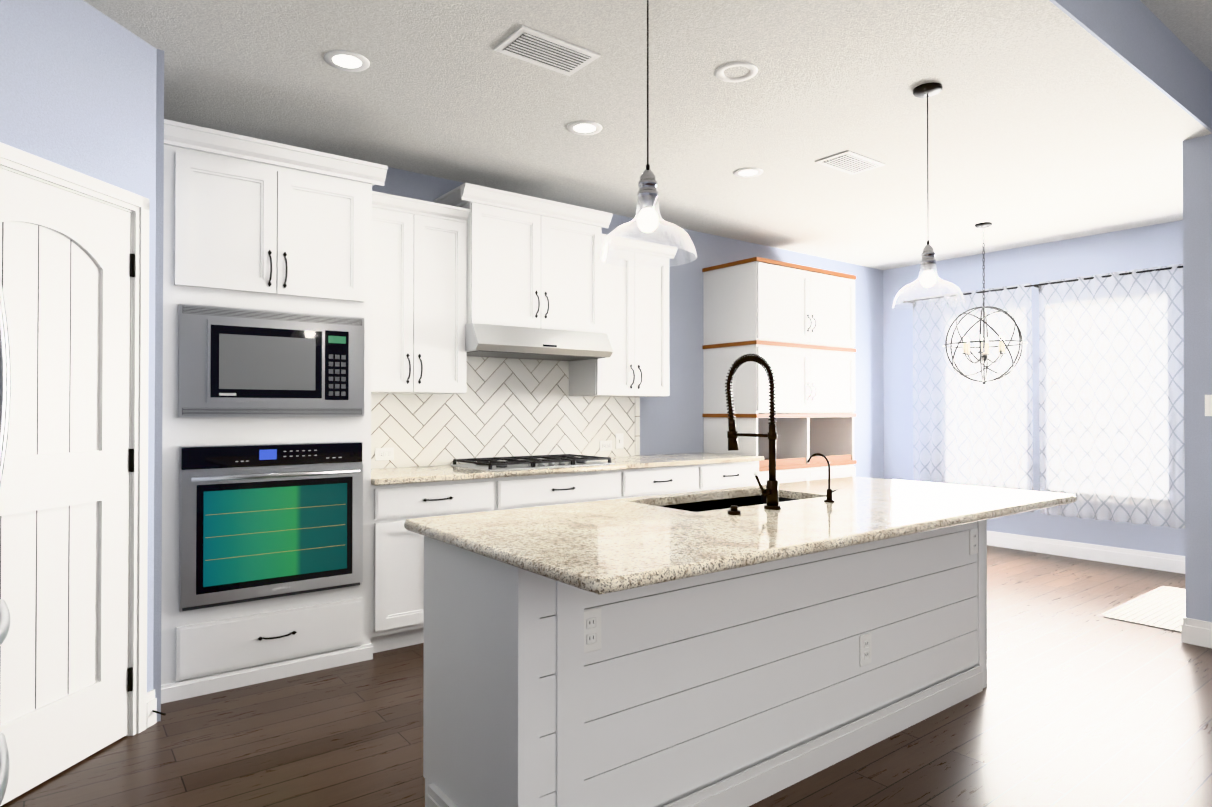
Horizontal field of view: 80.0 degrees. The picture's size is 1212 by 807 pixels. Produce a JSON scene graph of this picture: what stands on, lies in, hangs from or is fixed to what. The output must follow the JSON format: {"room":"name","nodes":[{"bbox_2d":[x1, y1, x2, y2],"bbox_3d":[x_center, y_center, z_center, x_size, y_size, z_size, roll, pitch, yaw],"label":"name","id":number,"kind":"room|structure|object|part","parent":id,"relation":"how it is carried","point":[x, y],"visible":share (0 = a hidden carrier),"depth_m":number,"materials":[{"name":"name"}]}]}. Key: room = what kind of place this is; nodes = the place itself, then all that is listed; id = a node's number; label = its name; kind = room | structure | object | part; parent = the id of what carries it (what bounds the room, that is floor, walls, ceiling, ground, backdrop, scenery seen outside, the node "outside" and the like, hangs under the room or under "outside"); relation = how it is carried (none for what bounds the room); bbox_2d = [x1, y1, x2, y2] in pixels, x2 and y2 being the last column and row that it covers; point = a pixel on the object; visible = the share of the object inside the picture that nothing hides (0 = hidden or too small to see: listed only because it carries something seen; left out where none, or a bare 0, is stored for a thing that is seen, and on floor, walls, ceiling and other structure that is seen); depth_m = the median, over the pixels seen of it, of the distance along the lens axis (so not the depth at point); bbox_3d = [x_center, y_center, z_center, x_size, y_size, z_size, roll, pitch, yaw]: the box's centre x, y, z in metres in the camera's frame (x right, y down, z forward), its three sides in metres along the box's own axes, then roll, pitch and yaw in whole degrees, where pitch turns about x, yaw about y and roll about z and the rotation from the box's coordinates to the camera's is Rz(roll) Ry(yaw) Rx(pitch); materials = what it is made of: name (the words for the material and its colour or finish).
{"room":"kitchen","nodes":[
{"label":"kitchen","id":0,"kind":"room"},
{"bbox_2d":[0,0,156,691],"bbox_3d":[-1.960,-0.362,2.453,0.120,3.300,1.000,0,0,8],"label":"wall","id":1,"kind":"structure","parent":0,"point":[77,85],"depth_m":2.62,"materials":[{"name":"blue paint"}]},
{"bbox_2d":[0,142,165,805],"bbox_3d":[-1.946,0.233,2.462,0.185,2.111,0.947,0,0,11],"label":"door","id":2,"kind":"structure","parent":1,"relation":"attached to","point":[74,259],"depth_m":2.57,"materials":[{"name":"white wood"}]},
{"bbox_2d":[147,689,156,727],"bbox_3d":[-1.892,1.221,2.430,0.016,0.135,1.000,0,0,8],"label":"baseboard","id":3,"kind":"structure","parent":1,"relation":"attached to","point":[151,706],"depth_m":2.90,"materials":[{"name":"white"}]},
{"bbox_2d":[153,49,163,721],"bbox_3d":[-2.115,-0.355,3.248,0.127,3.300,0.830,0,-1,-37],"label":"wall","id":4,"kind":"structure","parent":0,"point":[158,370],"depth_m":2.95,"materials":[{"name":"blue paint"}]},
{"bbox_2d":[0,545,1211,806],"bbox_3d":[1.936,1.312,2.366,8.190,0.050,7.370,0,-1,-37],"label":"floor","id":5,"kind":"structure","parent":0,"point":[1076,701],"depth_m":2.80,"materials":[{"name":"brown wood"}]},
{"bbox_2d":[0,276,10,804],"bbox_3d":[-1.767,0.380,1.482,0.837,1.760,0.910,0,-1,-34],"label":"fridge","id":6,"kind":"object","parent":5,"relation":"on","point":[5,403],"visible":1,"depth_m":1.74,"materials":[{"name":"grey plastic"}]},
{"bbox_2d":[161,119,380,703],"bbox_3d":[-1.742,0.041,3.635,0.936,2.515,0.656,0,-1,-37],"label":"tall cabinet","id":7,"kind":"object","parent":5,"relation":"on","point":[357,371],"depth_m":3.37,"materials":[{"name":"white wood"}]},
{"bbox_2d":[179,442,362,611],"bbox_3d":[-1.528,0.551,3.377,0.795,0.720,0.106,0,-1,-37],"label":"oven","id":8,"kind":"object","parent":7,"relation":"in","point":[260,522],"depth_m":3.35,"materials":[{"name":"silver metal"}]},
{"bbox_2d":[377,479,508,651],"bbox_3d":[-1.068,0.861,4.162,0.782,0.883,0.626,0,-1,-37],"label":"base cabinet","id":9,"kind":"object","parent":5,"relation":"on","point":[400,551],"depth_m":3.81,"materials":[{"name":"white wood"}]},
{"bbox_2d":[377,452,763,486],"bbox_3d":[-0.186,0.407,4.821,2.980,0.038,0.658,0,-1,-37],"label":"countertop","id":10,"kind":"structure","parent":9,"relation":"on","point":[444,472],"depth_m":4.41,"materials":[{"name":"beige stone"}]},
{"bbox_2d":[509,471,632,508],"bbox_3d":[-0.450,0.865,4.635,1.062,0.883,0.626,0,-1,-37],"label":"base cabinet","id":11,"kind":"object","parent":5,"relation":"on","point":[525,491],"depth_m":4.42,"materials":[{"name":"white wood"}]},
{"bbox_2d":[633,463,708,496],"bbox_3d":[0.193,0.870,5.127,0.841,0.883,0.626,0,-1,-37],"label":"base cabinet","id":12,"kind":"object","parent":5,"relation":"on","point":[650,481],"depth_m":4.92,"materials":[{"name":"white wood"}]},
{"bbox_2d":[423,521,986,806],"bbox_3d":[0.577,0.849,2.796,2.488,0.883,0.622,0,-1,-37],"label":"kitchen island","id":13,"kind":"object","parent":5,"relation":"on","point":[740,645],"depth_m":2.22,"materials":[{"name":"white wood"}]},
{"bbox_2d":[404,477,1076,600],"bbox_3d":[0.651,0.391,2.663,2.500,0.032,1.070,0,-1,-37],"label":"island countertop","id":14,"kind":"structure","parent":13,"relation":"on","point":[613,547],"depth_m":2.18,"materials":[{"name":"beige stone"}]},
{"bbox_2d":[648,493,791,508],"bbox_3d":[0.505,0.514,2.871,0.804,0.234,0.404,0,-1,-37],"label":"sink","id":15,"kind":"object","parent":14,"relation":"in","point":[733,498],"depth_m":3.09,"materials":[{"name":"black metal"}]},
{"bbox_2d":[725,353,783,508],"bbox_3d":[0.505,0.095,2.632,0.134,0.559,0.255,0,-1,-37],"label":"faucet","id":16,"kind":"object","parent":14,"relation":"on","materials":[{"name":"black metal"}]},
{"bbox_2d":[804,453,839,500],"bbox_3d":[0.839,0.284,2.802,0.066,0.184,0.122,0,-1,-37],"label":"faucet","id":17,"kind":"object","parent":14,"relation":"on","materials":[{"name":"black metal"}]},
{"bbox_2d":[709,463,758,489],"bbox_3d":[0.701,0.873,5.515,0.722,0.883,0.626,0,-1,-37],"label":"base cabinet","id":18,"kind":"object","parent":5,"relation":"on","point":[721,475],"depth_m":5.30,"materials":[{"name":"white wood"}]},
{"bbox_2d":[702,257,856,484],"bbox_3d":[1.508,0.100,6.139,1.304,2.440,0.626,0,-1,-37],"label":"hutch","id":19,"kind":"object","parent":5,"relation":"on","point":[793,325],"visible":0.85,"depth_m":5.88,"materials":[{"name":"white wood"}]},
{"bbox_2d":[1098,586,1185,631],"bbox_3d":[3.920,1.297,4.255,1.216,0.014,1.390,0,-1,-37],"label":"rug","id":20,"kind":"object","parent":5,"relation":"on","point":[1163,607],"visible":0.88,"depth_m":4.53,"materials":[{"name":"white fabric"}]},
{"bbox_2d":[372,167,883,478],"bbox_3d":[-0.266,-0.338,5.260,8.190,3.300,0.120,0,-1,-37],"label":"wall","id":21,"kind":"structure","parent":0,"point":[672,422],"depth_m":5.96,"materials":[{"name":"blue paint"}]},
{"bbox_2d":[377,193,468,394],"bbox_3d":[-1.199,-0.609,4.251,0.667,1.095,0.346,0,-1,-37],"label":"upper cabinet","id":22,"kind":"object","parent":21,"relation":"attached to","point":[421,317],"depth_m":4.14,"materials":[{"name":"white wood"}]},
{"bbox_2d":[437,183,616,362],"bbox_3d":[-0.500,-0.795,4.683,0.991,0.975,0.512,0,-1,-37],"label":"upper cabinet","id":23,"kind":"object","parent":21,"relation":"attached to","point":[538,288],"depth_m":4.54,"materials":[{"name":"white wood"}]},
{"bbox_2d":[465,323,612,360],"bbox_3d":[-0.500,-0.386,4.680,0.991,0.164,0.512,0,-1,-37],"label":"range hood","id":24,"kind":"object","parent":23,"relation":"attached to","point":[483,341],"depth_m":4.50,"materials":[{"name":"silver metal"}]},
{"bbox_2d":[565,236,672,398],"bbox_3d":[0.098,-0.600,5.243,0.665,1.095,0.346,0,-1,-37],"label":"upper cabinet","id":25,"kind":"object","parent":21,"relation":"attached to","point":[640,368],"depth_m":5.13,"materials":[{"name":"white wood"}]},
{"bbox_2d":[84,0,1211,269],"bbox_3d":[0.703,-1.719,4.005,8.190,0.560,3.310,0,-1,-37],"label":"ceiling","id":26,"kind":"structure","parent":0,"point":[1034,122],"depth_m":3.53,"materials":[{"name":"paint"}]},
{"bbox_2d":[324,50,369,71],"bbox_3d":[-1.093,-1.444,3.051,0.184,0.006,0.184,0,-1,-37],"label":"recessed light","id":27,"kind":"object","parent":26,"relation":"in","point":[350,61],"visible":1,"depth_m":3.04,"materials":[{"name":"white"}]},
{"bbox_2d":[493,25,600,75],"bbox_3d":[-0.240,-1.441,2.973,0.380,0.012,0.230,0,-1,-37],"label":"ceiling vent","id":28,"kind":"object","parent":26,"relation":"in","point":[529,45],"visible":1,"depth_m":2.95,"materials":[{"name":"white metal"}]},
{"bbox_2d":[567,121,601,134],"bbox_3d":[-0.112,-1.438,3.776,0.184,0.006,0.184,0,-1,-37],"label":"recessed light","id":29,"kind":"object","parent":26,"relation":"in","point":[585,127],"visible":1,"depth_m":3.76,"materials":[{"name":"white"}]},
{"bbox_2d":[599,0,696,267],"bbox_3d":[0.132,-0.956,2.284,0.310,0.995,0.310,0,-1,-37],"label":"pendant light","id":30,"kind":"object","parent":26,"relation":"hanging from","point":[647,217],"visible":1,"depth_m":2.26,"materials":[{"name":"clear glass"}]},
{"bbox_3d":[0.132,-1.031,2.284,0.124,0.845,0.124,0,-1,-37],"label":"socket cord","id":31,"kind":"part","parent":30,"relation":"part of","materials":[{"name":"silver metal"}]},
{"bbox_3d":[0.132,-0.592,2.281,0.066,0.102,0.066,0,-1,-37],"label":"bulb","id":32,"kind":"part","parent":30,"relation":"part of","materials":[{"name":"white glass"}]},
{"bbox_3d":[0.132,-0.556,2.280,0.310,0.195,0.310,0,-1,-37],"label":"lamp shade","id":33,"kind":"part","parent":30,"relation":"part of","materials":[{"name":"clear glass"}]},
{"bbox_2d":[715,62,757,81],"bbox_3d":[0.568,-1.449,3.150,0.184,0.018,0.184,0,-1,-37],"label":"recessed light","id":34,"kind":"object","parent":26,"relation":"in","point":[751,67],"visible":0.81,"depth_m":3.14,"materials":[{"name":"white"}]},
{"bbox_2d":[733,167,762,177],"bbox_3d":[0.882,-1.431,4.485,0.184,0.006,0.184,0,-1,-37],"label":"recessed light","id":35,"kind":"object","parent":26,"relation":"in","point":[748,172],"visible":1,"depth_m":4.48,"materials":[{"name":"white"}]},
{"bbox_2d":[815,150,885,174],"bbox_3d":[1.457,-1.430,4.308,0.380,0.012,0.230,0,-1,-37],"label":"ceiling vent","id":36,"kind":"object","parent":26,"relation":"in","point":[850,162],"visible":1,"depth_m":4.29,"materials":[{"name":"white metal"}]},
{"bbox_2d":[892,82,965,309],"bbox_3d":[1.475,-0.947,3.310,0.310,0.995,0.310,0,-1,-37],"label":"pendant light","id":37,"kind":"object","parent":26,"relation":"hanging from","point":[928,260],"visible":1,"depth_m":3.29,"materials":[{"name":"clear glass"}]},
{"bbox_3d":[1.475,-1.022,3.311,0.124,0.845,0.124,0,-1,-37],"label":"socket cord","id":38,"kind":"part","parent":37,"relation":"part of","materials":[{"name":"silver metal"}]},
{"bbox_3d":[1.475,-0.584,3.307,0.066,0.102,0.066,0,-1,-37],"label":"bulb","id":39,"kind":"part","parent":37,"relation":"part of","materials":[{"name":"white glass"}]},
{"bbox_3d":[1.475,-0.547,3.307,0.310,0.195,0.310,0,-1,-37],"label":"lamp shade","id":40,"kind":"part","parent":37,"relation":"part of","materials":[{"name":"clear glass"}]},
{"bbox_2d":[942,222,1027,384],"bbox_3d":[2.996,-0.786,5.731,0.600,1.275,0.600,0,-1,-37],"label":"chandelier","id":41,"kind":"object","parent":26,"relation":"hanging from","point":[983,347],"visible":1,"depth_m":5.72,"materials":[{"name":"black metal"}]},
{"bbox_2d":[883,220,1184,555],"bbox_3d":[4.230,-0.331,6.023,0.120,3.300,4.130,0,-1,-37],"label":"wall","id":42,"kind":"structure","parent":0,"point":[1148,247],"depth_m":6.44,"materials":[{"name":"blue paint"}]},
{"bbox_2d":[903,264,1184,528],"bbox_3d":[3.845,-0.051,6.380,0.245,2.025,2.520,0,-1,-37],"label":"curtain","id":43,"kind":"object","parent":42,"relation":"attached to","point":[1107,411],"visible":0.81,"depth_m":6.15,"materials":[{"name":"white fabric"}]},
{"bbox_2d":[987,531,1184,573],"bbox_3d":[4.176,1.251,5.968,0.016,0.135,4.130,0,-1,-37],"label":"baseboard","id":44,"kind":"structure","parent":42,"relation":"attached to","point":[1140,558],"depth_m":6.08,"materials":[{"name":"white"}]},
{"bbox_2d":[1049,0,1211,132],"bbox_3d":[0.898,-1.620,2.062,5.900,0.330,0.012,0,-1,-37],"label":"wall","id":45,"kind":"structure","parent":0,"point":[1142,39],"depth_m":3.22,"materials":[{"name":"blue paint"}]},
{"bbox_2d":[1140,0,1211,70],"bbox_3d":[2.083,-1.904,0.415,6.020,0.250,4.048,0,-1,-37],"label":"ceiling","id":46,"kind":"structure","parent":0,"point":[1187,24],"depth_m":3.32,"materials":[{"name":"paint"}]},
{"bbox_2d":[1182,134,1211,621],"bbox_3d":[4.446,-0.362,2.374,0.130,3.300,4.070,0,-1,-37],"label":"wall","id":47,"kind":"structure","parent":0,"point":[1197,222],"depth_m":3.90,"materials":[{"name":"blue paint"}]},
{"bbox_2d":[1181,616,1185,642],"bbox_3d":[3.199,1.234,3.978,0.146,0.135,0.016,0,-1,-37],"label":"baseboard","id":48,"kind":"structure","parent":47,"relation":"attached to","point":[1183,632],"depth_m":3.93,"materials":[{"name":"white"}]},
{"bbox_2d":[1185,618,1211,647],"bbox_3d":[4.388,1.220,2.316,0.016,0.135,4.070,0,-1,-37],"label":"baseboard","id":49,"kind":"structure","parent":47,"relation":"attached to","point":[1198,632],"depth_m":3.88,"materials":[{"name":"white"}]},
{"bbox_2d":[1205,395,1211,415],"bbox_3d":[3.229,0.010,3.845,0.013,0.115,0.072,0,-1,-37],"label":"light switch","id":50,"kind":"object","parent":47,"relation":"attached to","point":[1208,405],"visible":1,"depth_m":3.86,"materials":[{"name":"white plastic"}]}
]}

